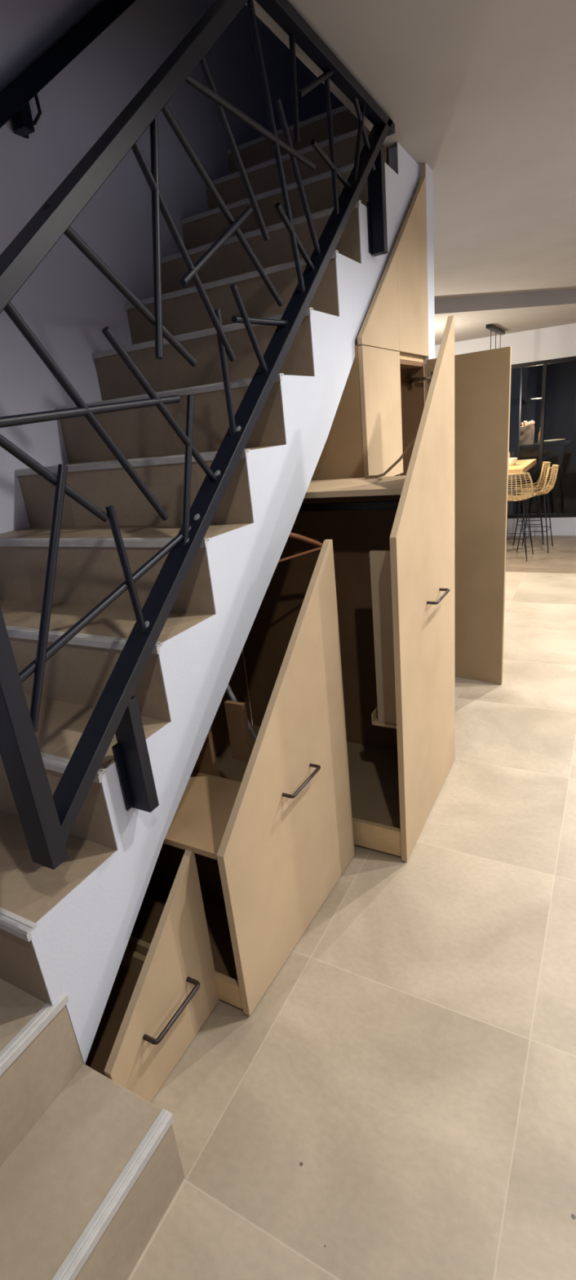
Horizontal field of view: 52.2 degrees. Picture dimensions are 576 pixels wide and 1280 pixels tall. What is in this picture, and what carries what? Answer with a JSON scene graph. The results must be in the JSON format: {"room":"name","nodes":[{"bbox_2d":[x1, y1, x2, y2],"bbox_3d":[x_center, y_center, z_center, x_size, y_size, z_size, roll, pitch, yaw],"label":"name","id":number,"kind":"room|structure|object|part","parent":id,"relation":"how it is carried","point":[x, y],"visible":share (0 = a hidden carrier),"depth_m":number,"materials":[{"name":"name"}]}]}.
{"room":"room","nodes":[
{"label":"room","id":0,"kind":"room"},
{"bbox_2d":[0,0,344,533],"bbox_3d":[-1.244,-1.518,1.388,0.150,5.100,7.200,5,23,28],"label":"wall","id":1,"kind":"structure","parent":0,"point":[66,302],"depth_m":2.19,"materials":[{"name":"paint"}]},
{"bbox_2d":[0,0,136,138],"bbox_3d":[-0.648,-2.291,2.132,0.070,1.912,2.300,5,23,28],"label":"wall handrail","id":2,"kind":"object","parent":1,"relation":"attached to","point":[15,95],"visible":1,"depth_m":1.91,"materials":[{"name":"black metal"}]},
{"bbox_2d":[127,571,575,1279],"bbox_3d":[-0.347,0.940,2.311,8.100,0.500,7.860,5,23,28],"label":"floor","id":3,"kind":"structure","parent":0,"point":[398,1101],"depth_m":1.35,"materials":[{"name":"tile"}]},
{"bbox_2d":[84,849,219,1102],"bbox_3d":[-0.565,0.741,1.463,0.729,0.478,0.352,5,23,28],"label":"pull-out drawer","id":4,"kind":"object","parent":3,"relation":"on","point":[157,1002],"visible":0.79,"depth_m":1.35,"materials":[{"name":"brown wood"}]},
{"bbox_2d":[84,964,139,1075],"bbox_3d":[-0.574,0.951,1.544,0.670,0.012,0.300,5,23,28],"label":"tray","id":5,"kind":"object","parent":4,"relation":"on","point":[126,977],"depth_m":1.48,"materials":[{"name":"brown wood"}]},
{"bbox_3d":[-0.257,0.830,1.321,0.040,0.011,0.164,5,23,28],"label":"handle","id":6,"kind":"part","parent":4,"relation":"part of","materials":[{"name":"brown metal"}]},
{"bbox_2d":[0,105,419,1279],"bbox_3d":[-0.820,-0.233,1.014,1.150,2.664,5.310,5,23,28],"label":"staircase","id":7,"kind":"structure","parent":3,"relation":"on","point":[91,1168],"depth_m":1.52,"materials":[{"name":"tile"}]},
{"bbox_2d":[0,0,395,869],"bbox_3d":[-0.034,-0.716,1.607,0.056,1.737,2.056,5,23,28],"label":"stair railing","id":8,"kind":"object","parent":7,"relation":"attached to","point":[47,820],"visible":1,"depth_m":1.19,"materials":[{"name":"grey metal"}]},
{"bbox_3d":[-0.467,0.018,0.925,0.056,0.808,0.036,5,23,28],"label":"newel post","id":9,"kind":"part","parent":8,"relation":"part of","materials":[{"name":"black metal"}]},
{"bbox_3d":[-0.349,0.290,1.241,0.005,0.156,0.017,5,23,28],"label":"mounting plate","id":10,"kind":"part","parent":8,"relation":"part of","materials":[{"name":"black metal"}]},
{"bbox_3d":[-0.291,-0.932,1.093,0.055,0.929,1.123,5,23,28],"label":"rail","id":11,"kind":"part","parent":8,"relation":"part of","materials":[{"name":"black metal"}]},
{"bbox_3d":[-0.322,0.239,1.231,0.054,0.261,0.029,5,23,28],"label":"support post","id":12,"kind":"part","parent":8,"relation":"part of","materials":[{"name":"black metal"}]},
{"bbox_3d":[0.133,-1.689,1.738,0.040,0.029,1.020,5,23,28],"label":"ceiling rail","id":13,"kind":"part","parent":8,"relation":"part of","materials":[{"name":"black metal"}]},
{"bbox_3d":[0.295,-1.496,2.138,0.005,0.156,0.017,5,23,28],"label":"mounting plate","id":14,"kind":"part","parent":8,"relation":"part of","materials":[{"name":"black metal"}]},
{"bbox_3d":[0.322,-1.574,2.122,0.054,0.315,0.038,5,23,28],"label":"support post","id":15,"kind":"part","parent":8,"relation":"part of","materials":[{"name":"black metal"}]},
{"bbox_2d":[126,539,355,1016],"bbox_3d":[-0.320,0.302,1.730,0.836,1.069,0.647,5,23,28],"label":"pull-out drawer","id":16,"kind":"object","parent":3,"relation":"on","point":[270,846],"visible":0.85,"depth_m":1.58,"materials":[{"name":"brown wood"}]},
{"bbox_2d":[130,875,238,980],"bbox_3d":[-0.295,0.783,1.911,0.747,0.014,0.595,5,23,28],"label":"tray","id":17,"kind":"object","parent":16,"relation":"on","point":[157,894],"depth_m":1.75,"materials":[{"name":"brown wood"}]},
{"bbox_2d":[163,770,241,860],"bbox_3d":[-0.422,0.417,1.614,0.747,0.016,0.266,5,23,28],"label":"shelf","id":18,"kind":"object","parent":16,"relation":"attached to","point":[200,820],"depth_m":1.47,"materials":[{"name":"brown wood"}]},
{"bbox_3d":[0.005,0.331,1.555,0.019,1.069,0.648,6,23,30],"label":"panel","id":19,"kind":"part","parent":16,"relation":"part of","materials":[{"name":"brown wood"}]},
{"bbox_3d":[0.039,0.374,1.567,0.035,0.010,0.161,6,23,30],"label":"handle","id":20,"kind":"part","parent":16,"relation":"part of","materials":[{"name":"brown metal"}]},
{"bbox_2d":[210,315,455,862],"bbox_3d":[0.051,-0.200,2.142,1.019,1.658,0.666,5,23,28],"label":"pull-out cabinet","id":21,"kind":"object","parent":3,"relation":"on","point":[393,537],"visible":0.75,"depth_m":2.08,"materials":[{"name":"brown wood"}]},
{"bbox_2d":[278,532,323,562],"bbox_3d":[-0.063,-0.312,1.883,0.405,0.185,0.033,-14,21,-22],"label":"hanger","id":22,"kind":"object","parent":21,"relation":"hanging from","point":[294,535],"visible":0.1,"depth_m":1.93,"materials":[{"name":"brown wood"}]},
{"bbox_2d":[215,724,400,828],"bbox_3d":[0.106,0.558,2.411,0.942,0.014,0.580,5,23,28],"label":"tray","id":23,"kind":"object","parent":21,"relation":"on","point":[373,767],"depth_m":2.38,"materials":[{"name":"brown wood"}]},
{"bbox_3d":[0.193,-0.062,2.467,0.942,1.141,0.015,5,23,28],"label":"panel","id":24,"kind":"part","parent":21,"relation":"part of","materials":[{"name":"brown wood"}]},
{"bbox_3d":[0.018,-0.466,2.077,0.946,0.026,0.015,5,23,28],"label":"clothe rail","id":25,"kind":"part","parent":21,"relation":"part of","materials":[{"name":"black metal"}]},
{"bbox_2d":[303,475,406,498],"bbox_3d":[0.051,-0.545,2.123,0.942,0.020,0.375,5,23,28],"label":"shelf","id":26,"kind":"object","parent":21,"relation":"attached to","point":[371,485],"depth_m":1.92,"materials":[{"name":"brown wood"}]},
{"bbox_3d":[0.457,-0.163,1.923,0.019,1.658,0.666,5,23,28],"label":"panel","id":27,"kind":"part","parent":21,"relation":"part of","materials":[{"name":"brown wood"}]},
{"bbox_3d":[0.500,-0.145,1.946,0.037,0.010,0.164,5,23,28],"label":"handle","id":28,"kind":"part","parent":21,"relation":"part of","materials":[{"name":"brown metal"}]},
{"bbox_2d":[242,163,511,689],"bbox_3d":[-0.124,-0.529,2.040,1.316,2.388,2.536,5,23,28],"label":"tall cabinet","id":29,"kind":"object","parent":3,"relation":"on","point":[379,413],"visible":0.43,"depth_m":2.68,"materials":[{"name":"brown wood"}]},
{"bbox_3d":[-0.115,-0.866,2.408,0.891,0.489,0.016,5,23,28],"label":"panel","id":30,"kind":"part","parent":29,"relation":"part of","materials":[{"name":"brown wood"}]},
{"bbox_3d":[0.339,-1.298,2.213,0.018,0.364,0.423,5,23,28],"label":"panel","id":31,"kind":"part","parent":29,"relation":"part of","materials":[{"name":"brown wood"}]},
{"bbox_3d":[0.381,-0.898,2.358,0.018,0.486,0.424,5,23,28],"label":"panel","id":32,"kind":"part","parent":29,"relation":"part of","materials":[{"name":"brown wood"}]},
{"bbox_3d":[0.521,-1.631,2.496,0.018,0.759,0.434,5,23,28],"label":"panel","id":33,"kind":"part","parent":29,"relation":"part of","materials":[{"name":"brown wood"}]},
{"bbox_3d":[0.534,-1.263,2.636,0.030,0.024,0.404,5,23,28],"label":"rail","id":34,"kind":"part","parent":29,"relation":"part of","materials":[{"name":"brown wood"}]},
{"bbox_3d":[0.307,-0.887,3.187,0.891,2.200,0.020,5,23,28],"label":"panel","id":35,"kind":"part","parent":29,"relation":"part of","materials":[{"name":"brown wood"}]},
{"bbox_3d":[0.893,-0.547,2.937,0.386,1.607,0.019,9,25,35],"label":"door","id":36,"kind":"part","parent":29,"relation":"part of","materials":[{"name":"brown wood"}]},
{"bbox_2d":[245,0,575,299],"bbox_3d":[0.290,-2.312,2.950,8.100,0.250,11.727,5,23,28],"label":"ceiling","id":37,"kind":"structure","parent":0,"point":[482,93],"depth_m":2.14,"materials":[{"name":"paint"}]},
{"bbox_2d":[418,162,435,401],"bbox_3d":[0.322,-1.001,3.217,0.950,2.390,0.117,5,23,28],"label":"wall","id":38,"kind":"structure","parent":0,"point":[429,172],"depth_m":2.71,"materials":[{"name":"white paint"}]},
{"bbox_2d":[434,289,575,345],"bbox_3d":[1.176,-3.288,5.585,7.006,0.375,5.937,5,23,28],"label":"ceiling","id":39,"kind":"structure","parent":0,"point":[521,312],"depth_m":6.08,"materials":[{"name":"paint"}]},
{"bbox_2d":[485,324,505,349],"bbox_3d":[2.574,-3.365,7.305,0.200,0.914,0.960,5,23,28],"label":"pendant lamp","id":40,"kind":"object","parent":39,"relation":"hanging from","point":[491,327],"visible":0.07,"depth_m":7.07,"materials":[{"name":"brown metal"}]},
{"bbox_2d":[435,323,575,529],"bbox_3d":[3.235,-2.979,8.299,8.100,3.190,0.200,5,23,28],"label":"wall","id":41,"kind":"structure","parent":0,"point":[557,341],"depth_m":7.85,"materials":[{"name":"white paint"}]},
{"bbox_2d":[506,528,575,536],"bbox_3d":[3.326,-1.585,8.701,8.100,0.090,0.015,5,23,28],"label":"baseboard","id":42,"kind":"structure","parent":41,"relation":"attached to","point":[554,531],"depth_m":8.46,"materials":[{"name":"white paint"}]},
{"bbox_2d":[507,355,575,518],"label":"window","id":43,"kind":"structure","parent":41,"relation":"in","point":[544,362],"depth_m":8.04,"materials":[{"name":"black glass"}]},
{"bbox_2d":[506,535,575,573],"bbox_3d":[2.431,-0.836,7.167,8.100,0.100,3.867,5,23,28],"label":"floor","id":44,"kind":"structure","parent":0,"point":[562,557],"depth_m":7.45,"materials":[{"name":"tile"}]},
{"bbox_2d":[506,472,537,561],"bbox_3d":[2.812,-1.543,7.303,0.457,1.059,0.446,7,23,32],"label":"bar stool","id":45,"kind":"object","parent":44,"relation":"on","point":[514,498],"visible":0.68,"depth_m":7.13,"materials":[{"name":"wicker"}]},
{"bbox_3d":[2.884,-1.327,7.190,0.034,0.717,0.168,-13,21,-19],"label":"leg","id":46,"kind":"part","parent":45,"relation":"part of","materials":[{"name":"black metal"}]},
{"bbox_3d":[3.029,-1.419,7.402,0.169,0.717,0.034,-6,20,-2],"label":"leg","id":47,"kind":"part","parent":45,"relation":"part of","materials":[{"name":"black metal"}]},
{"bbox_2d":[506,458,537,533],"bbox_3d":[2.735,-1.802,7.993,1.000,1.090,1.280,5,23,28],"label":"dining table","id":48,"kind":"object","parent":44,"relation":"on","point":[522,465],"visible":0.11,"depth_m":7.47,"materials":[{"name":"brown wood"}]},
{"bbox_2d":[508,457,517,465],"bbox_3d":[2.877,-2.300,7.591,0.156,0.085,0.156,5,23,28],"label":"bowl","id":49,"kind":"object","parent":48,"relation":"on","point":[512,461],"visible":0.67,"depth_m":7.53,"materials":[{"name":"beige ceramic"}]},
{"bbox_2d":[513,461,551,545],"bbox_3d":[3.327,-1.865,8.045,0.446,1.059,0.457,3,21,23],"label":"bar stool","id":50,"kind":"object","parent":44,"relation":"on","point":[540,482],"visible":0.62,"depth_m":7.95,"materials":[{"name":"wicker"}]},
{"bbox_3d":[3.145,-1.664,8.047,0.103,0.717,0.141,3,21,23],"label":"leg","id":51,"kind":"part","parent":50,"relation":"part of","materials":[{"name":"black metal"}]},
{"bbox_3d":[3.402,-1.649,7.933,0.034,0.717,0.168,-10,20,-11],"label":"leg","id":52,"kind":"part","parent":50,"relation":"part of","materials":[{"name":"black metal"}]},
{"bbox_3d":[3.509,-1.749,8.178,0.168,0.717,0.034,-17,23,-28],"label":"leg","id":53,"kind":"part","parent":50,"relation":"part of","materials":[{"name":"black metal"}]},
{"bbox_2d":[516,464,559,553],"bbox_3d":[3.223,-1.688,7.587,0.446,1.059,0.457,6,23,30],"label":"bar stool","id":54,"kind":"object","parent":44,"relation":"on","point":[554,466],"visible":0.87,"depth_m":7.49,"materials":[{"name":"wicker"}]},
{"bbox_3d":[3.039,-1.493,7.606,0.168,0.717,0.034,-14,21,-21],"label":"leg","id":55,"kind":"part","parent":54,"relation":"part of","materials":[{"name":"black metal"}]},
{"bbox_3d":[3.182,-1.591,7.834,0.034,0.717,0.169,-7,20,-3],"label":"leg","id":56,"kind":"part","parent":54,"relation":"part of","materials":[{"name":"black metal"}]},
{"bbox_3d":[3.274,-1.468,7.469,0.034,0.717,0.168,-7,20,-3],"label":"leg","id":57,"kind":"part","parent":54,"relation":"part of","materials":[{"name":"black metal"}]},
{"bbox_3d":[3.416,-1.566,7.697,0.168,0.717,0.034,-14,21,-21],"label":"leg","id":58,"kind":"part","parent":54,"relation":"part of","materials":[{"name":"black metal"}]},
{"label":"outside","id":59,"kind":"structure","parent":0,"visible":0},
{"bbox_2d":[562,493,575,512],"bbox_3d":[5.019,-2.401,10.753,9.000,0.100,5.073,5,23,28],"label":"floor","id":60,"kind":"structure","parent":59,"point":[570,500],"depth_m":10.90,"materials":[{"name":"black"}]},
{"bbox_2d":[507,367,522,514],"bbox_3d":[3.572,-3.349,9.728,0.480,2.650,0.150,5,23,28],"label":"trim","id":61,"kind":"structure","parent":60,"relation":"on","point":[516,373],"depth_m":9.52,"materials":[{"name":"metal"}]},
{"bbox_2d":[517,440,572,514],"bbox_3d":[4.215,-2.749,10.071,1.080,1.170,0.500,5,23,28],"label":"counter","id":62,"kind":"object","parent":60,"relation":"on","point":[555,453],"depth_m":9.80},
{"bbox_2d":[520,420,535,444],"bbox_3d":[4.006,-3.476,9.855,0.232,0.375,0.161,5,23,28],"label":"paper bag","id":63,"kind":"object","parent":62,"relation":"on","point":[527,428],"visible":0.97,"depth_m":9.80,"materials":[{"name":"brown paper"}]},
{"bbox_2d":[537,427,540,443],"bbox_3d":[4.188,-3.391,9.754,0.068,0.250,0.068,5,23,28],"label":"bottle","id":64,"kind":"object","parent":62,"relation":"on","point":[539,440],"visible":0.36,"depth_m":9.75,"materials":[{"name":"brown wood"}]},
{"bbox_2d":[520,440,572,448],"bbox_3d":[4.160,-3.278,9.880,1.080,0.040,0.500,5,23,28],"label":"countertop","id":65,"kind":"structure","parent":62,"relation":"on","point":[568,442],"depth_m":9.64,"materials":[{"name":"black stone"}]},
{"bbox_2d":[544,438,565,442],"bbox_3d":[4.387,-3.276,9.688,0.340,0.040,0.340,5,23,28],"label":"dish","id":66,"kind":"object","parent":62,"relation":"on","point":[561,439],"visible":0.95,"depth_m":9.64,"materials":[{"name":"beige ceramic"}]},
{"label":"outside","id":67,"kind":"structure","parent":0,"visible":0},
{"bbox_2d":[529,366,542,399],"bbox_3d":[3.988,-4.767,9.290,0.250,1.780,0.250,5,23,28],"label":"hanging lamp","id":68,"kind":"object","parent":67,"point":[537,393],"visible":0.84,"depth_m":9.49,"materials":[{"name":"brown metal"}]},
{"bbox_3d":[4.063,-4.046,9.550,0.250,0.220,0.250,5,23,28],"label":"lamp shade","id":69,"kind":"part","parent":68,"relation":"part of","materials":[{"name":"black metal"}]}
]}

